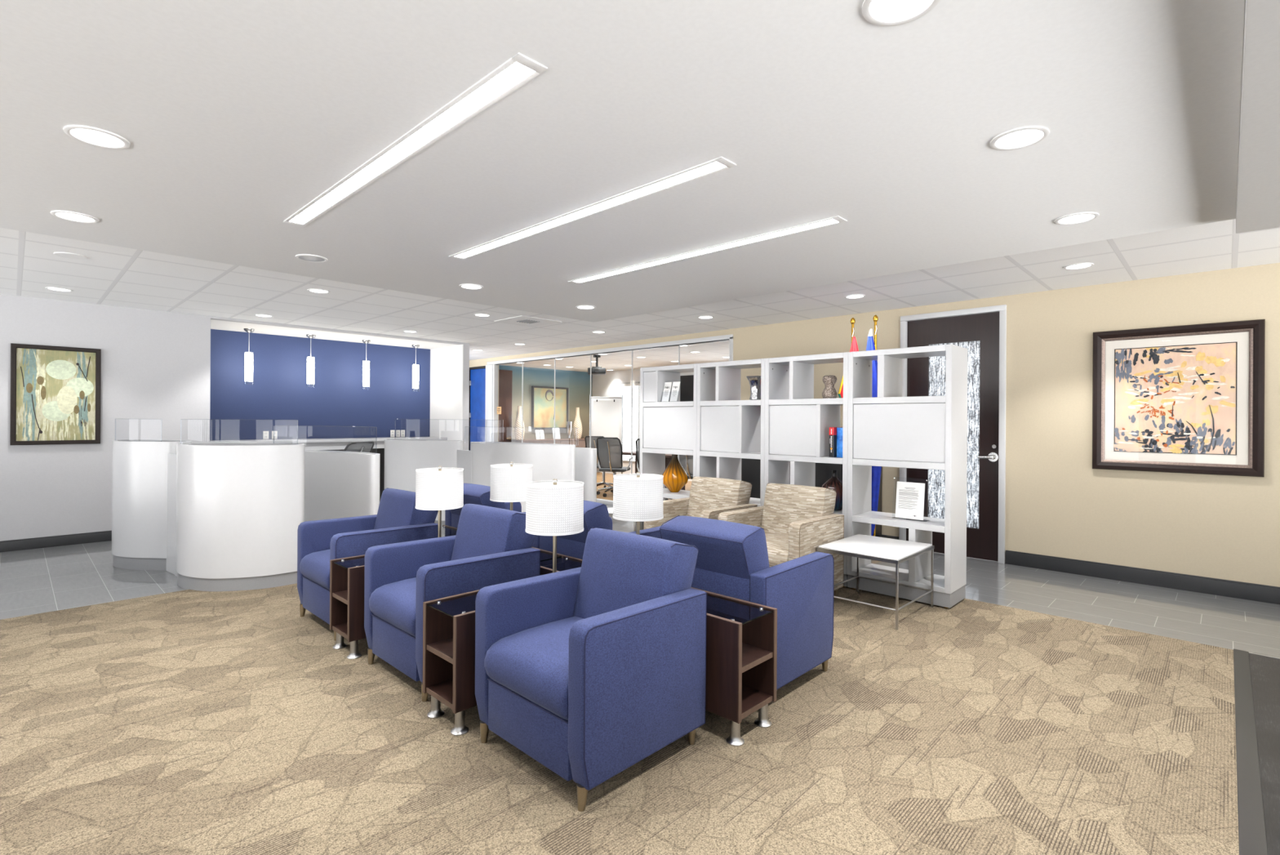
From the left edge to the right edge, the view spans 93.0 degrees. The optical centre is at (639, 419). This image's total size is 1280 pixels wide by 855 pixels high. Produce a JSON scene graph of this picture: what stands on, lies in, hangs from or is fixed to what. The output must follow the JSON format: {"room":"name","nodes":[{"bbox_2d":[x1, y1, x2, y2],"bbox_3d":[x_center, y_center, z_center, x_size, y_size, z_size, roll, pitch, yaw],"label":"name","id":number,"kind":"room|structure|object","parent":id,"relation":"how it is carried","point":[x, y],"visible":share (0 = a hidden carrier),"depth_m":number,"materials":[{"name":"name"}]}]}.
{"room":"office waiting area","nodes":[
{"label":"office waiting area","id":0,"kind":"room"},
{"bbox_2d":[0,293,469,541],"bbox_3d":[-6.609,0.035,6.875,1.220,2.610,9.700,0,0,44],"label":"wall","id":1,"kind":"structure","parent":0,"point":[156,364],"depth_m":6.71,"materials":[{"name":"grey paint"}]},
{"bbox_2d":[9,342,101,444],"bbox_3d":[-6.165,-0.256,6.422,0.042,1.036,0.688,0,0,44],"label":"painting","id":2,"kind":"object","parent":1,"relation":"attached to","point":[55,390],"visible":1,"depth_m":6.41},
{"bbox_2d":[0,529,111,551],"bbox_3d":[-7.396,1.279,5.180,0.016,0.112,6.180,0,0,44],"label":"baseboard","id":3,"kind":"structure","parent":1,"relation":"attached to","point":[104,535],"depth_m":6.42,"materials":[{"name":"grey rubber"}]},
{"bbox_2d":[430,344,463,440],"bbox_3d":[-3.276,0.068,10.239,1.098,2.585,0.010,0,0,44],"label":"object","id":4,"kind":"structure","parent":1,"relation":"attached to","point":[446,362],"depth_m":10.21,"materials":[{"name":"white paint"}]},
{"bbox_2d":[209,328,430,439],"bbox_3d":[-5.131,0.056,9.195,0.120,2.585,4.090,0,0,44],"label":"wall","id":5,"kind":"structure","parent":0,"point":[240,410],"depth_m":9.26,"materials":[{"name":"blue paint"}]},
{"bbox_2d":[262,431,268,439],"bbox_3d":[-5.421,0.225,8.800,0.010,0.116,0.072,0,0,44],"label":"wall outlet","id":6,"kind":"object","parent":5,"relation":"attached to","point":[265,433],"visible":1,"depth_m":8.80,"materials":[{"name":"white plastic"}]},
{"bbox_2d":[498,364,592,439],"bbox_3d":[-2.596,0.059,14.652,0.100,2.610,3.740,0,0,44],"label":"wall","id":7,"kind":"structure","parent":0,"point":[578,383],"depth_m":14.96,"materials":[{"name":"teal paint"}]},
{"bbox_2d":[498,369,512,441],"bbox_3d":[-3.246,0.105,13.791,0.123,2.490,0.820,0,0,44],"label":"door","id":8,"kind":"structure","parent":7,"relation":"in","point":[505,376],"depth_m":13.96,"materials":[{"name":"brown wood"}]},
{"bbox_2d":[531,386,568,429],"bbox_3d":[-2.202,-0.283,14.927,0.062,1.040,1.090,0,0,44],"label":"painting","id":9,"kind":"object","parent":7,"relation":"attached to","point":[542,397],"visible":0.88,"depth_m":14.89},
{"bbox_2d":[0,582,1239,854],"bbox_3d":[-1.895,1.364,2.290,5.964,0.008,9.630,0,0,44],"label":"floor","id":10,"kind":"structure","parent":0,"point":[187,722],"depth_m":2.49,"materials":[{"name":"beige carpet"}]},
{"bbox_2d":[329,554,366,658],"bbox_3d":[-1.490,1.102,3.801,0.297,0.521,0.750,0,0,44],"label":"side table","id":11,"kind":"object","parent":10,"relation":"on","point":[346,574],"visible":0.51,"depth_m":3.57,"materials":[{"name":"brown wood"}]},
{"bbox_2d":[332,589,347,604],"bbox_3d":[-1.488,1.047,3.802,0.256,0.022,0.738,0,0,44],"label":"shelf","id":12,"kind":"object","parent":11,"relation":"attached to","point":[340,594],"depth_m":3.60,"materials":[{"name":"brown wood"}]},
{"bbox_2d":[415,465,463,537],"bbox_3d":[-1.313,0.576,3.981,0.302,0.547,0.302,0,0,21],"label":"table lamp","id":13,"kind":"object","parent":11,"relation":"on","point":[441,488],"visible":0.79,"depth_m":3.86,"materials":[{"name":"fabric"}]},
{"bbox_2d":[297,487,438,640],"bbox_3d":[-1.864,0.935,4.214,0.714,0.853,0.761,0,0,44],"label":"armchair","id":14,"kind":"object","parent":10,"relation":"on","point":[397,519],"visible":0.59,"depth_m":4.14,"materials":[{"name":"blue fabric"}]},
{"bbox_2d":[422,589,479,735],"bbox_3d":[-0.638,1.107,2.978,0.297,0.521,0.750,0,0,44],"label":"side table","id":15,"kind":"object","parent":10,"relation":"on","point":[448,622],"visible":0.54,"depth_m":2.79,"materials":[{"name":"brown wood"}]},
{"bbox_2d":[426,637,453,663],"bbox_3d":[-0.637,1.052,2.979,0.256,0.022,0.738,0,0,44],"label":"shelf","id":16,"kind":"object","parent":15,"relation":"attached to","point":[442,647],"depth_m":2.77,"materials":[{"name":"brown wood"}]},
{"bbox_2d":[525,478,583,572],"bbox_3d":[-0.445,0.581,3.169,0.302,0.547,0.302,0,0,44],"label":"table lamp","id":17,"kind":"object","parent":15,"relation":"on","point":[554,507],"visible":0.83,"depth_m":3.05,"materials":[{"name":"fabric"}]},
{"bbox_2d":[364,502,540,701],"bbox_3d":[-1.037,0.940,3.415,0.714,0.853,0.761,0,0,44],"label":"armchair","id":18,"kind":"object","parent":10,"relation":"on","point":[491,545],"visible":0.66,"depth_m":3.32,"materials":[{"name":"blue fabric"}]},
{"bbox_2d":[444,483,525,527],"bbox_3d":[-1.106,0.940,4.919,0.714,0.853,0.761,0,0,44],"label":"armchair","id":19,"kind":"object","parent":10,"relation":"on","point":[477,494],"visible":0.14,"depth_m":4.64,"materials":[{"name":"blue fabric"}]},
{"bbox_2d":[441,524,564,565],"bbox_3d":[-1.120,1.105,4.222,1.515,0.521,0.297,0,0,44],"label":"side table","id":20,"kind":"object","parent":10,"relation":"on","point":[546,557],"visible":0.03,"depth_m":3.93,"materials":[{"name":"brown wood"}]},
{"bbox_2d":[475,527,706,811],"bbox_3d":[-0.196,0.945,2.602,0.714,0.853,0.761,0,0,44],"label":"armchair","id":21,"kind":"object","parent":10,"relation":"on","point":[589,670],"visible":1,"depth_m":2.41,"materials":[{"name":"blue fabric"}]},
{"bbox_2d":[531,499,661,559],"bbox_3d":[-0.265,0.945,4.106,0.714,0.853,0.761,0,0,44],"label":"armchair","id":22,"kind":"object","parent":10,"relation":"on","point":[596,514],"visible":0.19,"depth_m":3.80,"materials":[{"name":"blue fabric"}]},
{"bbox_2d":[607,506,641,531],"bbox_3d":[-0.022,1.139,6.128,0.586,0.466,0.686,0,0,44],"label":"coffee table","id":23,"kind":"object","parent":10,"relation":"on","point":[610,509],"visible":0.02,"depth_m":5.93,"materials":[{"name":"metal"}]},
{"bbox_2d":[540,555,777,746],"bbox_3d":[-0.029,1.111,3.167,1.515,0.521,0.297,0,0,44],"label":"side table","id":24,"kind":"object","parent":10,"relation":"on","point":[741,635],"visible":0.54,"depth_m":2.70,"materials":[{"name":"brown wood"}]},
{"bbox_2d":[742,642,773,672],"bbox_3d":[-0.030,1.056,3.169,1.503,0.022,0.256,0,0,44],"label":"shelf","id":25,"kind":"object","parent":24,"relation":"attached to","point":[753,654],"depth_m":2.72,"materials":[{"name":"brown wood"}]},
{"bbox_2d":[640,363,697,529],"bbox_3d":[0.409,0.407,6.474,0.789,1.935,0.376,0,0,44],"label":"bookcase","id":26,"kind":"object","parent":10,"relation":"on","point":[668,427],"visible":0.47,"depth_m":6.44,"materials":[{"name":"white wood"}]},
{"bbox_2d":[661,381,680,401],"bbox_3d":[0.329,-0.303,6.417,0.237,0.235,0.082,0,0,44],"label":"brochure holder","id":27,"kind":"object","parent":26,"relation":"on","point":[667,388],"visible":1,"depth_m":6.41,"materials":[{"name":"white paper"}]},
{"bbox_2d":[662,453,688,492],"bbox_3d":[0.371,0.571,6.495,0.290,0.403,0.290,0,0,44],"label":"vase","id":28,"kind":"object","parent":26,"relation":"on","point":[675,477],"visible":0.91,"depth_m":6.41,"materials":[{"name":"orange glass"}]},
{"bbox_2d":[644,475,757,528],"bbox_3d":[0.540,0.950,5.298,0.714,0.853,0.761,0,0,44],"label":"armchair","id":29,"kind":"object","parent":10,"relation":"on","point":[709,497],"visible":0.34,"depth_m":5.37,"materials":[{"name":"beige fabric"}]},
{"bbox_2d":[696,358,764,506],"bbox_3d":[0.977,0.410,5.926,0.789,1.935,0.376,0,0,44],"label":"bookcase","id":30,"kind":"object","parent":10,"relation":"on","point":[730,428],"visible":0.47,"depth_m":5.90,"materials":[{"name":"white wood"}]},
{"bbox_2d":[746,375,760,399],"bbox_3d":[1.098,-0.295,5.784,0.201,0.228,0.207,0,0,44],"label":"vase","id":31,"kind":"object","parent":30,"relation":"on","point":[754,381],"visible":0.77,"depth_m":5.73,"materials":[{"name":"silver metal"}]},
{"bbox_2d":[659,515,834,689],"bbox_3d":[0.554,0.950,3.313,0.714,0.853,0.761,0,0,44],"label":"armchair","id":32,"kind":"object","parent":10,"relation":"on","point":[732,560],"visible":0.62,"depth_m":3.03,"materials":[{"name":"blue fabric"}]},
{"bbox_2d":[717,482,844,595],"bbox_3d":[1.110,0.953,4.747,0.714,0.853,0.761,0,0,44],"label":"armchair","id":33,"kind":"object","parent":10,"relation":"on","point":[795,520],"visible":0.56,"depth_m":4.72,"materials":[{"name":"beige fabric"}]},
{"bbox_2d":[764,351,848,586],"bbox_3d":[1.544,0.414,5.377,0.789,1.935,0.376,0,0,44],"label":"bookcase","id":34,"kind":"object","parent":10,"relation":"on","point":[797,424],"visible":0.51,"depth_m":5.34,"materials":[{"name":"white wood"}]},
{"bbox_2d":[822,375,836,398],"bbox_3d":[1.615,-0.276,5.172,0.125,0.196,0.125,0,0,44],"label":"vase","id":35,"kind":"object","parent":34,"relation":"on","point":[829,391],"visible":0.91,"depth_m":5.13,"materials":[{"name":"grey stone"}]},
{"bbox_2d":[822,470,842,511],"bbox_3d":[1.682,0.610,5.255,0.228,0.340,0.228,0,0,44],"label":"vase","id":36,"kind":"object","parent":34,"relation":"on","point":[834,483],"visible":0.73,"depth_m":5.18,"materials":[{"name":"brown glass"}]},
{"bbox_2d":[829,426,842,457],"bbox_3d":[1.668,0.191,5.173,0.044,0.252,0.164,0,0,44],"label":"book","id":37,"kind":"object","parent":34,"relation":"on","point":[833,430],"visible":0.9,"depth_m":5.12,"materials":[{"name":"black paper"}]},
{"bbox_2d":[836,427,843,457],"bbox_3d":[1.705,0.192,5.099,0.102,0.250,0.024,0,0,44],"label":"book","id":38,"kind":"object","parent":34,"relation":"on","point":[839,430],"visible":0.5,"depth_m":5.11,"materials":[{"name":"paper"}]},
{"bbox_2d":[816,533,934,629],"bbox_3d":[1.723,1.150,4.440,0.586,0.466,0.686,0,0,44],"label":"coffee table","id":39,"kind":"object","parent":10,"relation":"on","point":[895,551],"visible":0.94,"depth_m":4.35,"materials":[{"name":"metal"}]},
{"bbox_2d":[846,343,967,608],"bbox_3d":[2.111,0.417,4.829,0.789,1.935,0.376,0,0,44],"label":"bookcase","id":40,"kind":"object","parent":10,"relation":"on","point":[890,428],"visible":0.98,"depth_m":4.67,"materials":[{"name":"white wood"}]},
{"bbox_2d":[893,476,928,521],"bbox_3d":[2.126,0.621,4.764,0.260,0.325,0.110,0,0,44],"label":"stand","id":41,"kind":"object","parent":40,"relation":"on","point":[909,504],"visible":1,"depth_m":4.74,"materials":[{"name":"white paper"}]},
{"bbox_2d":[898,487,918,516],"bbox_3d":[2.097,0.643,4.746,0.149,0.218,0.027,0,0,44],"label":"print","id":42,"kind":"object","parent":41,"relation":"attached to","point":[908,496],"depth_m":4.74},
{"bbox_3d":[0.131,1.112,3.761,0.297,0.521,0.750,0,0,44],"label":"side table","id":43,"kind":"object","parent":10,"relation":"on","visible":0},
{"bbox_2d":[612,471,663,534],"bbox_3d":[-0.012,0.584,3.610,0.302,0.547,0.302,0,0,-2],"label":"table lamp","id":44,"kind":"object","parent":43,"relation":"on","point":[637,497],"visible":0.87,"depth_m":3.48,"materials":[{"name":"fabric"}]},
{"bbox_3d":[-0.721,1.107,4.585,0.297,0.521,0.750,0,0,44],"label":"side table","id":45,"kind":"object","parent":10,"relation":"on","visible":0},
{"bbox_2d":[489,462,533,510],"bbox_3d":[-0.926,0.578,4.376,0.302,0.547,0.302,0,0,-25],"label":"table lamp","id":46,"kind":"object","parent":45,"relation":"on","point":[508,481],"visible":0.79,"depth_m":4.25,"materials":[{"name":"fabric"}]},
{"bbox_2d":[0,0,1245,322],"bbox_3d":[-1.813,-1.176,1.815,5.200,0.130,9.080,0,0,44],"label":"ceiling","id":47,"kind":"structure","parent":0,"point":[234,116],"depth_m":2.32,"materials":[{"name":"paint"}]},
{"bbox_2d":[50,210,98,222],"bbox_3d":[-3.114,-1.115,3.347,0.196,0.008,0.196,0,0,44],"label":"recessed light","id":48,"kind":"object","parent":47,"relation":"in","point":[65,215],"visible":1,"depth_m":3.34,"materials":[{"name":"white"}]},
{"bbox_2d":[63,124,129,149],"bbox_3d":[-2.137,-1.109,2.392,0.196,0.008,0.196,0,0,44],"label":"recessed light","id":49,"kind":"object","parent":47,"relation":"in","point":[91,135],"visible":1,"depth_m":2.38,"materials":[{"name":"white"}]},
{"bbox_2d":[295,253,328,262],"bbox_3d":[-2.263,-1.110,4.186,0.196,0.008,0.196,0,0,44],"label":"recessed light","id":50,"kind":"object","parent":47,"relation":"in","point":[307,257],"visible":1,"depth_m":4.18,"materials":[{"name":"white paint"}]},
{"bbox_2d":[283,52,547,226],"bbox_3d":[-1.146,-1.104,2.654,2.280,0.006,0.110,0,0,44],"label":"recessed light","id":51,"kind":"object","parent":47,"relation":"in","point":[519,69],"visible":1,"depth_m":2.31,"materials":[{"name":"white paint"}]},
{"bbox_2d":[458,283,483,289],"bbox_3d":[-1.403,-1.105,5.052,0.196,0.008,0.196,0,0,44],"label":"recessed light","id":52,"kind":"object","parent":47,"relation":"in","point":[467,286],"visible":1,"depth_m":5.04,"materials":[{"name":"white"}]},
{"bbox_2d":[575,305,595,309],"bbox_3d":[-0.532,-1.099,5.953,0.196,0.008,0.196,0,0,44],"label":"recessed light","id":53,"kind":"object","parent":47,"relation":"in","point":[582,307],"visible":1,"depth_m":5.96,"materials":[{"name":"white"}]},
{"bbox_2d":[448,156,736,259],"bbox_3d":[-0.441,-1.100,3.364,2.280,0.006,0.110,0,0,44],"label":"recessed light","id":54,"kind":"object","parent":47,"relation":"in","point":[721,163],"visible":1,"depth_m":3.09,"materials":[{"name":"white plastic"}]},
{"bbox_2d":[568,215,847,284],"bbox_3d":[0.282,-1.095,4.087,2.280,0.006,0.110,0,0,44],"label":"recessed light","id":55,"kind":"object","parent":47,"relation":"in","point":[835,220],"visible":1,"depth_m":3.86,"materials":[{"name":"white plastic"}]},
{"bbox_2d":[862,0,940,26],"bbox_3d":[0.684,-1.092,1.587,0.196,0.008,0.196,0,0,44],"label":"recessed light","id":56,"kind":"object","parent":47,"relation":"in","point":[877,12],"visible":1,"depth_m":1.62,"materials":[{"name":"white"}]},
{"bbox_2d":[990,125,1049,150],"bbox_3d":[1.470,-1.087,2.354,0.196,0.008,0.196,0,0,44],"label":"recessed light","id":57,"kind":"object","parent":47,"relation":"in","point":[1024,136],"visible":1,"depth_m":2.35,"materials":[{"name":"white"}]},
{"bbox_2d":[1053,212,1098,224],"bbox_3d":[2.352,-1.082,3.274,0.196,0.008,0.196,0,0,44],"label":"recessed light","id":58,"kind":"object","parent":47,"relation":"in","point":[1081,217],"visible":1,"depth_m":3.27,"materials":[{"name":"white"}]},
{"bbox_2d":[0,218,1279,372],"bbox_3d":[-0.912,-1.286,5.236,16.200,0.100,15.250,0,0,44],"label":"ceiling","id":59,"kind":"structure","parent":0,"point":[110,275],"depth_m":5.88,"materials":[{"name":"tile"}]},
{"bbox_2d":[44,286,73,291],"bbox_3d":[-5.628,-1.260,5.885,0.196,0.008,0.196,0,0,44],"label":"recessed light","id":60,"kind":"object","parent":59,"relation":"in","point":[59,289],"visible":1,"depth_m":5.89,"materials":[{"name":"white paint"}]},
{"bbox_2d":[53,252,88,259],"bbox_3d":[-4.358,-1.253,4.653,0.196,0.008,0.196,0,0,44],"label":"recessed light","id":61,"kind":"object","parent":59,"relation":"in","point":[66,255],"visible":1,"depth_m":4.64,"materials":[{"name":"white paint"}]},
{"bbox_2d":[306,288,329,293],"bbox_3d":[-3.115,-1.245,5.888,0.196,0.008,0.196,0,0,44],"label":"recessed light","id":62,"kind":"object","parent":59,"relation":"in","point":[312,290],"visible":1,"depth_m":5.89,"materials":[{"name":"white plastic"}]},
{"bbox_2d":[210,319,457,349],"bbox_3d":[-4.806,-1.247,8.819,1.100,0.025,4.190,0,0,44],"label":"soffit","id":63,"kind":"object","parent":59,"relation":"attached to","point":[215,324],"visible":0.5,"depth_m":8.83,"materials":[{"name":"white paint"}]},
{"bbox_2d":[244,328,254,385],"bbox_3d":[-5.337,-0.855,8.286,0.119,0.765,0.120,0,0,44],"label":"pendant lamp","id":64,"kind":"object","parent":63,"relation":"hanging from","point":[249,373],"visible":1,"depth_m":8.25,"materials":[{"name":"glass"}]},
{"bbox_2d":[306,333,315,387],"bbox_3d":[-4.797,-0.852,8.845,0.119,0.765,0.120,0,0,44],"label":"pendant lamp","id":65,"kind":"object","parent":63,"relation":"hanging from","point":[310,360],"visible":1,"depth_m":8.81,"materials":[{"name":"glass"}]},
{"bbox_2d":[362,339,370,386],"bbox_3d":[-4.245,-0.849,9.415,0.119,0.765,0.120,0,0,44],"label":"pendant lamp","id":66,"kind":"object","parent":63,"relation":"hanging from","point":[366,364],"visible":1,"depth_m":9.38,"materials":[{"name":"metal"}]},
{"bbox_2d":[412,344,419,391],"bbox_3d":[-3.689,-0.845,9.990,0.119,0.765,0.120,0,0,44],"label":"pendant lamp","id":67,"kind":"object","parent":63,"relation":"hanging from","point":[415,370],"visible":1,"depth_m":9.95,"materials":[{"name":"metal"}]},
{"bbox_2d":[493,315,561,326],"bbox_3d":[-1.409,-1.233,7.642,0.600,0.012,0.600,0,0,44],"label":"ceiling vent","id":68,"kind":"object","parent":59,"relation":"in","point":[522,320],"visible":1,"depth_m":7.61,"materials":[{"name":"white metal"}]},
{"bbox_2d":[587,355,605,374],"bbox_3d":[-0.827,-1.051,11.642,0.340,0.361,0.345,0,0,-3],"label":"projector","id":69,"kind":"object","parent":59,"relation":"attached to","point":[597,370],"visible":1,"depth_m":11.51,"materials":[{"name":"black plastic"}]},
{"bbox_2d":[844,293,865,298],"bbox_3d":[2.121,-1.213,5.990,0.196,0.008,0.196,0,0,44],"label":"recessed light","id":70,"kind":"object","parent":59,"relation":"in","point":[854,295],"visible":1,"depth_m":5.98,"materials":[{"name":"white"}]},
{"bbox_2d":[1062,262,1093,269],"bbox_3d":[3.451,-1.205,4.780,0.196,0.008,0.196,0,0,44],"label":"recessed light","id":71,"kind":"object","parent":59,"relation":"in","point":[1080,265],"visible":1,"depth_m":4.77,"materials":[{"name":"white"}]},
{"bbox_2d":[0,471,1279,854],"bbox_3d":[-0.928,1.421,5.236,16.200,0.106,15.250,0,0,44],"label":"floor","id":72,"kind":"structure","parent":0,"point":[55,578],"depth_m":4.68,"materials":[{"name":"tile"}]},
{"bbox_2d":[111,417,304,591],"bbox_3d":[-3.970,0.676,5.306,2.344,1.360,0.604,0,0,22],"label":"reception desk","id":73,"kind":"object","parent":72,"relation":"on","point":[212,516],"visible":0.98,"depth_m":4.89,"materials":[{"name":"white laminate"}]},
{"bbox_2d":[273,425,380,520],"bbox_3d":[-3.049,0.713,5.892,1.529,1.297,0.352,0,0,21],"label":"reception desk","id":74,"kind":"object","parent":72,"relation":"on","point":[338,484],"visible":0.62,"depth_m":5.75,"materials":[{"name":"white laminate"}]},
{"bbox_2d":[209,436,447,501],"bbox_3d":[-4.865,0.820,8.936,0.610,1.060,4.055,0,0,44],"label":"countertop","id":75,"kind":"structure","parent":72,"relation":"on","point":[326,444],"depth_m":9.01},
{"bbox_2d":[209,436,447,443],"bbox_3d":[-4.862,0.310,8.936,0.610,0.040,4.055,0,0,44],"label":"countertop","id":76,"kind":"structure","parent":75,"relation":"on","point":[344,439],"depth_m":8.84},
{"bbox_2d":[343,440,374,452],"bbox_3d":[-4.066,0.823,8.257,0.848,1.064,0.651,0,0,25],"label":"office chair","id":77,"kind":"object","parent":72,"relation":"on","point":[362,446],"visible":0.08,"depth_m":8.09,"materials":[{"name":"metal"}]},
{"bbox_2d":[384,418,596,526],"bbox_3d":[-1.985,0.684,7.334,3.131,1.367,0.634,0,0,23],"label":"reception desk","id":78,"kind":"object","parent":72,"relation":"on","point":[549,461],"visible":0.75,"depth_m":7.10,"materials":[{"name":"white laminate"}]},
{"bbox_2d":[511,437,585,447],"bbox_3d":[-2.067,0.916,14.788,0.440,0.895,2.260,0,0,44],"label":"credenza","id":79,"kind":"object","parent":72,"relation":"on","point":[581,442],"visible":0.24,"depth_m":14.68,"materials":[{"name":"brown wood"}]},
{"bbox_2d":[514,405,524,439],"bbox_3d":[-2.776,0.076,13.991,0.236,0.775,0.236,0,0,44],"label":"vase","id":80,"kind":"object","parent":79,"relation":"on","point":[517,431],"visible":0.85,"depth_m":13.91,"materials":[{"name":"white ceramic"}]},
{"bbox_2d":[535,429,544,439],"bbox_3d":[-2.375,0.349,14.395,0.062,0.235,0.260,0,0,44],"label":"brochure holder","id":81,"kind":"object","parent":79,"relation":"on","point":[537,432],"visible":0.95,"depth_m":14.39,"materials":[{"name":"paper"}]},
{"bbox_2d":[552,427,559,439],"bbox_3d":[-2.030,0.326,14.743,0.058,0.285,0.230,0,0,44],"label":"stand","id":82,"kind":"object","parent":79,"relation":"on","point":[557,429],"visible":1,"depth_m":14.75,"materials":[{"name":"paper"}]},
{"bbox_2d":[565,421,572,438],"bbox_3d":[-1.755,0.260,15.020,0.163,0.420,0.164,0,0,44],"label":"vase","id":83,"kind":"object","parent":79,"relation":"on","point":[568,424],"visible":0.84,"depth_m":14.96,"materials":[{"name":"white ceramic"}]},
{"bbox_2d":[573,407,582,438],"bbox_3d":[-1.567,0.084,15.242,0.236,0.775,0.236,0,0,44],"label":"vase","id":84,"kind":"object","parent":79,"relation":"on","point":[577,425],"visible":0.93,"depth_m":15.17,"materials":[{"name":"beige ceramic"}]},
{"bbox_2d":[584,435,613,492],"bbox_3d":[-0.744,0.840,11.689,0.651,1.064,0.848,0,0,18],"label":"office chair","id":85,"kind":"object","parent":72,"relation":"on","point":[593,438],"visible":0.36,"depth_m":11.45,"materials":[{"name":"metal"}]},
{"bbox_2d":[589,394,623,473],"bbox_3d":[-0.725,0.414,12.993,0.723,1.886,0.564,0,0,-3],"label":"flip chart","id":86,"kind":"object","parent":72,"relation":"on","point":[606,412],"visible":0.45,"depth_m":12.97,"materials":[{"name":"white paper"}]},
{"bbox_2d":[596,436,633,497],"bbox_3d":[-0.497,0.841,10.954,0.651,1.064,0.848,0,0,13],"label":"office chair","id":87,"kind":"object","parent":72,"relation":"on","point":[609,450],"visible":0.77,"depth_m":10.71,"materials":[{"name":"grey fabric"}]},
{"bbox_2d":[622,450,684,489],"bbox_3d":[1.132,1.010,11.069,3.250,0.745,1.300,0,0,44],"label":"conference table","id":88,"kind":"object","parent":72,"relation":"on","point":[668,456],"visible":0.03,"depth_m":11.51,"materials":[{"name":"brown wood"}]},
{"bbox_2d":[635,438,671,500],"bbox_3d":[0.210,0.846,10.324,0.651,1.064,0.848,0,0,15],"label":"office chair","id":89,"kind":"object","parent":72,"relation":"on","point":[637,441],"visible":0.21,"depth_m":10.12,"materials":[{"name":"metal"}]},
{"bbox_2d":[679,454,693,479],"bbox_3d":[0.841,0.849,9.708,0.651,1.064,0.848,0,0,27],"label":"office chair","id":90,"kind":"object","parent":72,"relation":"on","point":[686,460],"visible":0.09,"depth_m":9.49,"materials":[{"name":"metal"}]},
{"bbox_2d":[741,457,882,537],"bbox_3d":[1.862,0.866,7.305,1.970,1.050,0.340,0,0,44],"label":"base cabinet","id":91,"kind":"object","parent":72,"relation":"on","point":[750,468],"visible":0.02,"depth_m":6.93,"materials":[{"name":"brown wood"}]},
{"bbox_2d":[837,317,858,397],"bbox_3d":[2.189,0.165,6.319,0.261,2.456,0.232,0,0,8],"label":"flag","id":92,"kind":"object","parent":72,"relation":"on","point":[854,347],"visible":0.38,"depth_m":6.29,"materials":[{"name":"red fabric"}]},
{"bbox_2d":[866,315,880,536],"bbox_3d":[2.381,0.167,6.154,0.224,2.456,0.224,0,0,44],"label":"flag","id":93,"kind":"object","parent":72,"relation":"on","point":[871,345],"visible":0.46,"depth_m":6.09,"materials":[{"name":"blue fabric"}]},
{"bbox_2d":[1233,648,1267,854],"bbox_3d":[0.280,1.377,0.202,0.066,0.010,9.650,0,0,44],"label":"trim","id":94,"kind":"structure","parent":72,"relation":"on","point":[1252,840],"depth_m":2.41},
{"bbox_2d":[591,368,693,480],"bbox_3d":[1.405,0.084,13.468,7.500,2.610,0.120,0,0,44],"label":"wall","id":95,"kind":"structure","parent":0,"point":[607,384],"depth_m":15.38,"materials":[{"name":"white paint"}]},
{"bbox_2d":[618,381,639,463],"bbox_3d":[-0.024,0.080,14.759,1.350,2.000,0.110,0,0,44],"label":"window","id":96,"kind":"structure","parent":95,"relation":"in","point":[624,384],"depth_m":14.87,"materials":[{"name":"glass"}]},
{"bbox_2d":[680,374,693,401],"bbox_3d":[1.082,-0.563,13.662,1.350,0.860,0.050,0,0,44],"label":"wall screen","id":97,"kind":"object","parent":95,"relation":"attached to","point":[686,384],"visible":0.15,"depth_m":13.66,"materials":[{"name":"black plastic"}]},
{"bbox_2d":[469,262,1279,586],"bbox_3d":[1.634,0.085,7.878,16.200,2.610,0.120,0,0,44],"label":"wall","id":98,"kind":"structure","parent":0,"point":[1213,526],"depth_m":5.46,"materials":[{"name":"beige paint"}]},
{"bbox_2d":[468,365,485,450],"bbox_3d":[-3.373,0.129,12.690,0.750,2.460,0.120,0,0,44],"label":"door","id":99,"kind":"structure","parent":98,"relation":"in","point":[477,374],"depth_m":12.68,"materials":[{"name":"wood"}]},
{"bbox_2d":[484,333,733,505],"bbox_3d":[-0.927,0.107,10.308,6.100,2.535,0.125,0,0,44],"label":"window","id":100,"kind":"structure","parent":98,"relation":"in","point":[491,371],"depth_m":10.88,"materials":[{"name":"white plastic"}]},
{"bbox_2d":[881,534,898,539],"bbox_3d":[2.039,1.333,7.384,2.180,0.118,0.016,0,0,44],"label":"baseboard","id":101,"kind":"structure","parent":98,"relation":"attached to","point":[882,535],"depth_m":6.68,"materials":[{"name":"grey rubber"}]},
{"bbox_2d":[898,304,1006,563],"bbox_3d":[3.231,0.140,6.300,1.010,2.520,0.188,0,0,44],"label":"door","id":102,"kind":"structure","parent":98,"relation":"in","point":[982,331],"depth_m":6.15,"materials":[{"name":"brown wood"}]},
{"bbox_2d":[1004,550,1279,604],"bbox_3d":[5.481,1.348,4.056,5.345,0.132,0.016,0,0,44],"label":"baseboard","id":103,"kind":"structure","parent":98,"relation":"attached to","point":[1233,588],"depth_m":5.15,"materials":[{"name":"grey rubber"}]},
{"bbox_2d":[1092,319,1265,476],"bbox_3d":[4.432,-0.168,5.056,1.072,1.217,0.046,0,0,44],"label":"painting","id":104,"kind":"object","parent":98,"relation":"attached to","point":[1174,398],"visible":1,"depth_m":5.03,"materials":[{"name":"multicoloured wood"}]},
{"bbox_2d":[1114,342,1237,455],"bbox_3d":[4.438,-0.168,5.062,0.768,0.896,0.010,0,0,44],"label":"artwork","id":105,"kind":"object","parent":104,"relation":"attached to","point":[1174,398],"depth_m":5.04,"materials":[{"name":"paper"}]},
{"bbox_2d":[1235,0,1279,233],"bbox_3d":[1.411,-1.116,-1.302,3.770,0.210,9.080,0,0,44],"label":"wall","id":106,"kind":"structure","parent":0,"point":[1258,192],"depth_m":2.06,"materials":[{"name":"paint"}]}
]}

